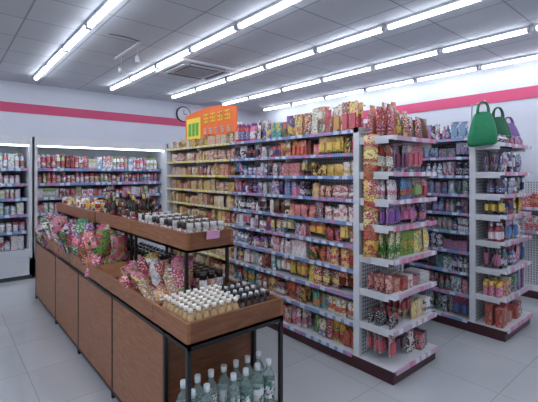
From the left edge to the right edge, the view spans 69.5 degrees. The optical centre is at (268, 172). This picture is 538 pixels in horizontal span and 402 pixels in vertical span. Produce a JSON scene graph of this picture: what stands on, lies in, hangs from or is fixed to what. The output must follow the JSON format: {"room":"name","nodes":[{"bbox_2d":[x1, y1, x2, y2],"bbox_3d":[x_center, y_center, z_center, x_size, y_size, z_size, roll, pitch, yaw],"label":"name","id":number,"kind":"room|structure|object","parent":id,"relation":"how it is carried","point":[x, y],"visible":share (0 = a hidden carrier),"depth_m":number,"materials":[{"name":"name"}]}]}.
{"room":"supermarket","nodes":[
{"label":"supermarket","id":0,"kind":"room"},
{"bbox_2d":[0,80,256,143],"bbox_3d":[-3.499,0.035,6.538,8.520,2.930,0.100,0,0,-40],"label":"wall","id":1,"kind":"structure","parent":0,"point":[11,123],"depth_m":6.77,"materials":[{"name":"white paint"}]},
{"bbox_2d":[0,101,250,128],"bbox_3d":[-3.468,-1.025,6.492,8.308,0.150,0.012,0,0,-40],"label":"trim","id":2,"kind":"structure","parent":1,"relation":"attached to","point":[4,106],"depth_m":6.73,"materials":[{"name":"paint"}]},
{"bbox_2d":[176,106,190,121],"bbox_3d":[-1.748,-1.200,7.928,0.320,0.320,0.045,0,0,-40],"label":"wall clock","id":3,"kind":"object","parent":1,"relation":"attached to","point":[182,112],"visible":0.85,"depth_m":7.91,"materials":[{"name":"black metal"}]},
{"bbox_2d":[0,0,537,112],"bbox_3d":[-0.233,-1.480,2.687,8.520,0.100,10.200,0,0,-40],"label":"ceiling","id":4,"kind":"structure","parent":0,"point":[32,32],"depth_m":4.19,"materials":[{"name":"tile"}]},
{"bbox_2d":[33,63,49,79],"bbox_3d":[-3.167,-1.400,5.404,0.060,0.060,0.860,0,0,-40],"label":"ceiling light","id":5,"kind":"object","parent":4,"relation":"attached to","point":[44,68],"visible":0.84,"depth_m":5.36,"materials":[{"name":"white plastic"}]},
{"bbox_2d":[46,46,66,67],"bbox_3d":[-2.585,-1.400,4.718,0.060,0.060,0.860,0,0,-40],"label":"ceiling light","id":6,"kind":"object","parent":4,"relation":"attached to","point":[60,52],"visible":0.82,"depth_m":4.68,"materials":[{"name":"white plastic"}]},
{"bbox_2d":[63,23,90,50],"bbox_3d":[-2.003,-1.400,4.031,0.060,0.060,0.860,0,0,-40],"label":"ceiling light","id":7,"kind":"object","parent":4,"relation":"attached to","point":[83,29],"visible":0.84,"depth_m":3.97,"materials":[{"name":"white plastic"}]},
{"bbox_2d":[86,0,120,28],"bbox_3d":[-1.421,-1.400,3.345,0.060,0.060,0.860,0,0,-40],"label":"ceiling light","id":8,"kind":"object","parent":4,"relation":"attached to","point":[107,5],"visible":1,"depth_m":3.37,"materials":[{"name":"white plastic"}]},
{"bbox_2d":[110,77,130,90],"bbox_3d":[-2.336,-1.400,6.109,0.060,0.060,0.860,0,0,-40],"label":"ceiling light","id":9,"kind":"object","parent":4,"relation":"attached to","point":[126,80],"visible":0.86,"depth_m":6.05,"materials":[{"name":"white plastic"}]},
{"bbox_2d":[110,34,141,73],"bbox_3d":[-1.617,-1.312,4.423,0.318,0.237,0.928,0,0,-19],"label":"track spotlight","id":10,"kind":"object","parent":4,"relation":"hanging from","point":[137,61],"visible":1,"depth_m":4.33,"materials":[{"name":"white painted metal"},{"name":"white plastic"}]},
{"bbox_2d":[130,64,157,80],"bbox_3d":[-1.754,-1.400,5.423,0.060,0.060,0.860,0,0,-40],"label":"ceiling light","id":11,"kind":"object","parent":4,"relation":"attached to","point":[151,68],"visible":0.84,"depth_m":5.38,"materials":[{"name":"white plastic"}]},
{"bbox_2d":[156,47,191,67],"bbox_3d":[-1.171,-1.400,4.736,0.060,0.060,0.860,0,0,-40],"label":"ceiling light","id":12,"kind":"object","parent":4,"relation":"attached to","point":[185,51],"visible":0.88,"depth_m":4.67,"materials":[{"name":"white plastic"}]},
{"bbox_2d":[171,87,195,98],"bbox_3d":[-1.497,-1.400,6.821,0.060,0.060,0.860,0,0,-40],"label":"ceiling light","id":13,"kind":"object","parent":4,"relation":"attached to","point":[191,90],"visible":0.89,"depth_m":6.79,"materials":[{"name":"white plastic"}]},
{"bbox_2d":[156,58,235,80],"bbox_3d":[-1.013,-1.407,5.369,0.800,0.045,0.800,0,0,-40],"label":"air conditioner","id":14,"kind":"object","parent":4,"relation":"attached to","point":[183,67],"depth_m":5.26,"materials":[{"name":"white plastic"}]},
{"bbox_2d":[196,77,227,90],"bbox_3d":[-0.915,-1.400,6.134,0.060,0.060,0.860,0,0,-40],"label":"ceiling light","id":15,"kind":"object","parent":4,"relation":"attached to","point":[222,80],"visible":0.91,"depth_m":6.09,"materials":[{"name":"white plastic"}]},
{"bbox_2d":[190,23,238,51],"bbox_3d":[-0.589,-1.400,4.050,0.060,0.060,0.860,0,0,-40],"label":"ceiling light","id":16,"kind":"object","parent":4,"relation":"attached to","point":[231,28],"visible":0.93,"depth_m":3.99,"materials":[{"name":"white plastic"}]},
{"bbox_2d":[222,96,249,104],"bbox_3d":[-0.650,-1.400,7.539,0.060,0.060,0.860,0,0,-40],"label":"ceiling light","id":17,"kind":"object","parent":4,"relation":"attached to","point":[245,97],"visible":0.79,"depth_m":7.49,"materials":[{"name":"white plastic"}]},
{"bbox_2d":[226,64,265,80],"bbox_3d":[-0.333,-1.400,5.448,0.060,0.060,0.860,0,0,-40],"label":"ceiling light","id":18,"kind":"object","parent":4,"relation":"attached to","point":[260,67],"visible":0.93,"depth_m":5.39,"materials":[{"name":"white plastic"}]},
{"bbox_2d":[249,88,282,98],"bbox_3d":[-0.068,-1.400,6.852,0.060,0.060,0.860,0,0,-40],"label":"ceiling light","id":19,"kind":"object","parent":4,"relation":"attached to","point":[277,90],"visible":0.93,"depth_m":6.80,"materials":[{"name":"white plastic"}]},
{"bbox_2d":[236,0,299,28],"bbox_3d":[-0.007,-1.400,3.364,0.060,0.060,0.860,0,0,-40],"label":"ceiling light","id":20,"kind":"object","parent":4,"relation":"attached to","point":[278,5],"visible":1,"depth_m":3.37,"materials":[{"name":"white plastic"}]},
{"bbox_2d":[263,103,291,110],"bbox_3d":[0.173,-1.400,8.237,0.060,0.060,0.860,0,0,-40],"label":"ceiling light","id":21,"kind":"object","parent":4,"relation":"attached to","point":[286,104],"visible":0.98,"depth_m":8.20,"materials":[{"name":"white plastic"}]},
{"bbox_2d":[265,47,316,68],"bbox_3d":[0.250,-1.400,4.761,0.060,0.060,0.860,0,0,-40],"label":"ceiling light","id":22,"kind":"object","parent":4,"relation":"attached to","point":[310,51],"visible":0.95,"depth_m":4.71,"materials":[{"name":"white plastic"}]},
{"bbox_2d":[282,78,322,90],"bbox_3d":[0.514,-1.400,6.166,0.060,0.060,0.860,0,0,-40],"label":"ceiling light","id":23,"kind":"object","parent":4,"relation":"attached to","point":[318,80],"visible":0.98,"depth_m":6.11,"materials":[{"name":"white plastic"}]},
{"bbox_2d":[291,96,324,105],"bbox_3d":[0.756,-1.400,7.551,0.060,0.060,0.860,0,0,-40],"label":"ceiling light","id":24,"kind":"object","parent":4,"relation":"attached to","point":[321,97],"visible":0.98,"depth_m":7.51,"materials":[{"name":"white plastic"}]},
{"bbox_2d":[325,88,365,98],"bbox_3d":[1.338,-1.400,6.864,0.060,0.060,0.860,0,0,-40],"label":"ceiling light","id":25,"kind":"object","parent":4,"relation":"attached to","point":[361,89],"visible":1,"depth_m":6.81,"materials":[{"name":"white plastic"}]},
{"bbox_2d":[322,65,373,81],"bbox_3d":[1.096,-1.400,5.479,0.060,0.060,0.860,0,0,-40],"label":"ceiling light","id":26,"kind":"object","parent":4,"relation":"attached to","point":[370,67],"visible":1,"depth_m":5.42,"materials":[{"name":"white plastic"}]},
{"bbox_2d":[316,24,385,52],"bbox_3d":[0.832,-1.400,4.075,0.060,0.060,0.860,0,0,-40],"label":"ceiling light","id":27,"kind":"object","parent":4,"relation":"attached to","point":[380,28],"visible":1,"depth_m":4.01,"materials":[{"name":"white plastic"}]},
{"bbox_2d":[366,78,415,90],"bbox_3d":[1.920,-1.400,6.178,0.060,0.060,0.860,0,0,-40],"label":"ceiling light","id":28,"kind":"object","parent":4,"relation":"attached to","point":[411,80],"visible":1,"depth_m":6.12,"materials":[{"name":"white plastic"}]},
{"bbox_2d":[374,48,439,68],"bbox_3d":[1.678,-1.400,4.793,0.060,0.060,0.860,0,0,-40],"label":"ceiling light","id":29,"kind":"object","parent":4,"relation":"attached to","point":[434,51],"visible":1,"depth_m":4.74,"materials":[{"name":"white plastic"}]},
{"bbox_2d":[386,0,483,29],"bbox_3d":[1.414,-1.400,3.389,0.060,0.060,0.860,0,0,-40],"label":"ceiling light","id":30,"kind":"object","parent":4,"relation":"attached to","point":[453,4],"visible":1,"depth_m":3.39,"materials":[{"name":"white plastic"}]},
{"bbox_2d":[416,65,478,81],"bbox_3d":[2.502,-1.400,5.492,0.060,0.060,0.860,0,0,-40],"label":"ceiling light","id":31,"kind":"object","parent":4,"relation":"attached to","point":[476,67],"visible":1,"depth_m":5.44,"materials":[{"name":"white plastic"}]},
{"bbox_2d":[441,25,530,53],"bbox_3d":[2.260,-1.400,4.107,0.060,0.060,0.860,0,0,-40],"label":"ceiling light","id":32,"kind":"object","parent":4,"relation":"attached to","point":[526,29],"visible":1,"depth_m":4.05,"materials":[{"name":"white plastic"}]},
{"bbox_2d":[480,53,537,69],"bbox_3d":[3.084,-1.400,4.805,0.060,0.060,0.860,0,0,-40],"label":"ceiling light","id":33,"kind":"object","parent":4,"relation":"attached to","point":[531,56],"visible":1,"depth_m":4.86,"materials":[{"name":"white plastic"}]},
{"bbox_2d":[533,23,537,31],"bbox_3d":[2.842,-1.400,3.420,0.060,0.060,0.860,0,0,-40],"label":"ceiling light","id":34,"kind":"object","parent":4,"relation":"attached to","point":[535,26],"visible":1,"depth_m":3.72,"materials":[{"name":"white plastic"}]},
{"bbox_2d":[0,276,537,401],"bbox_3d":[-0.233,1.550,2.687,8.520,0.100,10.200,0,0,-40],"label":"floor","id":35,"kind":"structure","parent":0,"point":[39,362],"depth_m":3.01,"materials":[{"name":"tile"}]},
{"bbox_2d":[0,135,31,282],"bbox_3d":[-4.363,0.490,5.183,1.950,2.020,0.810,0,0,-40],"label":"fridge","id":36,"kind":"object","parent":35,"relation":"on","point":[15,265],"visible":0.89,"depth_m":5.50,"materials":[{"name":"white paint"}]},
{"bbox_2d":[0,153,24,250],"bbox_3d":[-4.337,0.401,5.146,1.842,1.404,0.405,0,0,-40],"label":"products","id":37,"kind":"object","parent":36,"relation":"in","point":[16,241],"visible":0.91,"depth_m":5.53,"materials":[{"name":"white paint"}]},
{"bbox_2d":[32,137,166,277],"bbox_3d":[-2.826,0.490,6.487,2.020,2.020,0.810,0,0,-40],"label":"fridge","id":38,"kind":"object","parent":35,"relation":"on","point":[40,145],"visible":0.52,"depth_m":6.40,"materials":[{"name":"white paint"}]},
{"bbox_2d":[37,154,158,236],"bbox_3d":[-2.799,0.404,6.453,1.914,1.396,0.400,0,0,-40],"label":"drink","id":39,"kind":"object","parent":38,"relation":"in","point":[100,162],"visible":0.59,"depth_m":6.20,"materials":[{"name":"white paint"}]},
{"bbox_2d":[35,202,282,401],"bbox_3d":[-1.364,0.925,3.417,0.600,1.149,3.756,0,0,-40],"label":"display counter","id":40,"kind":"object","parent":35,"relation":"on","point":[140,349],"visible":0.67,"depth_m":2.36,"materials":[{"name":"brown wood"}]},
{"bbox_2d":[33,214,193,301],"bbox_3d":[-1.607,0.624,3.470,0.481,0.379,3.235,0,0,-40],"label":"snack bags","id":41,"kind":"object","parent":40,"relation":"on","point":[154,278],"visible":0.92,"depth_m":3.01,"materials":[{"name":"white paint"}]},
{"bbox_2d":[62,191,223,232],"bbox_3d":[-1.415,0.314,3.618,0.272,0.280,3.207,0,0,-40],"label":"condiment bottles","id":42,"kind":"object","parent":40,"relation":"on","point":[144,211],"visible":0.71,"depth_m":3.02,"materials":[{"name":"glass"}]},
{"bbox_2d":[117,234,222,290],"bbox_3d":[-1.376,0.709,3.665,0.168,0.170,3.169,0,0,-40],"label":"sauce","id":43,"kind":"object","parent":40,"relation":"on","point":[204,275],"visible":0.21,"depth_m":2.57,"materials":[{"name":"black glass"}]},
{"bbox_2d":[162,280,270,321],"bbox_3d":[-0.276,0.722,2.115,0.523,0.145,0.303,0,0,-40],"label":"sauce bottles","id":44,"kind":"object","parent":40,"relation":"on","point":[190,306],"visible":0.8,"depth_m":2.04,"materials":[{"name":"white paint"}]},
{"bbox_2d":[176,351,274,401],"bbox_3d":[-0.214,1.159,2.054,0.550,0.250,0.158,0,0,-40],"label":"water bottles","id":45,"kind":"object","parent":40,"relation":"on","point":[257,384],"visible":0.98,"depth_m":2.06,"materials":[{"name":"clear plastic"}]},
{"bbox_2d":[166,127,438,385],"bbox_3d":[-0.043,0.575,4.295,0.674,1.850,3.632,0,0,-40],"label":"shelf","id":46,"kind":"object","parent":35,"relation":"on","point":[396,368],"visible":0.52,"depth_m":3.17,"materials":[{"name":"white metal"}]},
{"bbox_2d":[186,105,236,139],"bbox_3d":[-0.805,-0.610,5.185,0.030,0.540,1.270,0,0,-40],"label":"promotional sign","id":47,"kind":"object","parent":46,"relation":"on","point":[220,119],"visible":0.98,"depth_m":5.11,"materials":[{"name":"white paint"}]},
{"bbox_2d":[171,100,430,357],"bbox_3d":[-0.077,0.408,4.270,0.676,1.978,3.545,0,0,-40],"label":"packaged goods","id":48,"kind":"object","parent":46,"relation":"on","point":[348,115],"visible":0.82,"depth_m":3.32,"materials":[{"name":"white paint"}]},
{"bbox_2d":[404,138,533,341],"bbox_3d":[1.091,0.575,5.146,0.744,1.850,3.962,0,0,-40],"label":"shelf","id":49,"kind":"object","parent":35,"relation":"on","point":[479,220],"visible":0.27,"depth_m":3.72,"materials":[{"name":"white metal"}]},
{"bbox_2d":[404,121,524,328],"bbox_3d":[1.093,0.440,5.145,0.656,1.913,3.870,0,0,-40],"label":"goods","id":50,"kind":"object","parent":49,"relation":"on","point":[502,285],"visible":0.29,"depth_m":3.77,"materials":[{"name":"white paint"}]},
{"bbox_2d":[467,100,497,146],"bbox_3d":[1.959,-0.449,3.550,0.250,0.430,0.181,0,0,32],"label":"tote bag","id":51,"kind":"object","parent":49,"relation":"on","point":[483,130],"visible":0.96,"depth_m":3.52,"materials":[{"name":"fabric"}]},
{"bbox_2d":[479,106,512,148],"bbox_3d":[2.162,-0.430,3.676,0.275,0.409,0.173,0,0,20],"label":"tote bag","id":52,"kind":"object","parent":49,"relation":"on","point":[502,126],"visible":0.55,"depth_m":3.65,"materials":[{"name":"fabric"}]},
{"bbox_2d":[505,116,520,139],"bbox_3d":[2.407,-0.411,3.903,0.250,0.326,0.176,0,0,14],"label":"tote bag","id":53,"kind":"object","parent":49,"relation":"on","point":[512,127],"visible":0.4,"depth_m":3.87,"materials":[{"name":"fabric"}]},
{"bbox_2d":[517,179,537,298],"bbox_3d":[3.595,0.790,4.347,0.292,1.420,1.380,0,0,-40],"label":"display rack","id":54,"kind":"object","parent":35,"relation":"on","point":[531,245],"visible":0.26,"depth_m":4.86,"materials":[{"name":"white metal"}]},
{"bbox_2d":[521,193,537,230],"bbox_3d":[3.584,0.447,4.341,0.210,0.509,1.332,0,0,-40],"label":"snack packets","id":55,"kind":"object","parent":54,"relation":"in","point":[530,221],"visible":0.82,"depth_m":4.70,"materials":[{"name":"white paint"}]},
{"bbox_2d":[257,59,537,259],"bbox_3d":[2.978,0.035,5.410,0.100,2.930,10.000,0,0,-40],"label":"wall","id":56,"kind":"structure","parent":0,"point":[524,112],"depth_m":5.52,"materials":[{"name":"white paint"}]},
{"bbox_2d":[286,85,537,127],"bbox_3d":[2.935,-1.025,5.374,0.012,0.150,10.000,0,0,-40],"label":"trim","id":57,"kind":"structure","parent":56,"relation":"attached to","point":[530,91],"depth_m":5.49,"materials":[{"name":"paint"}]}
]}

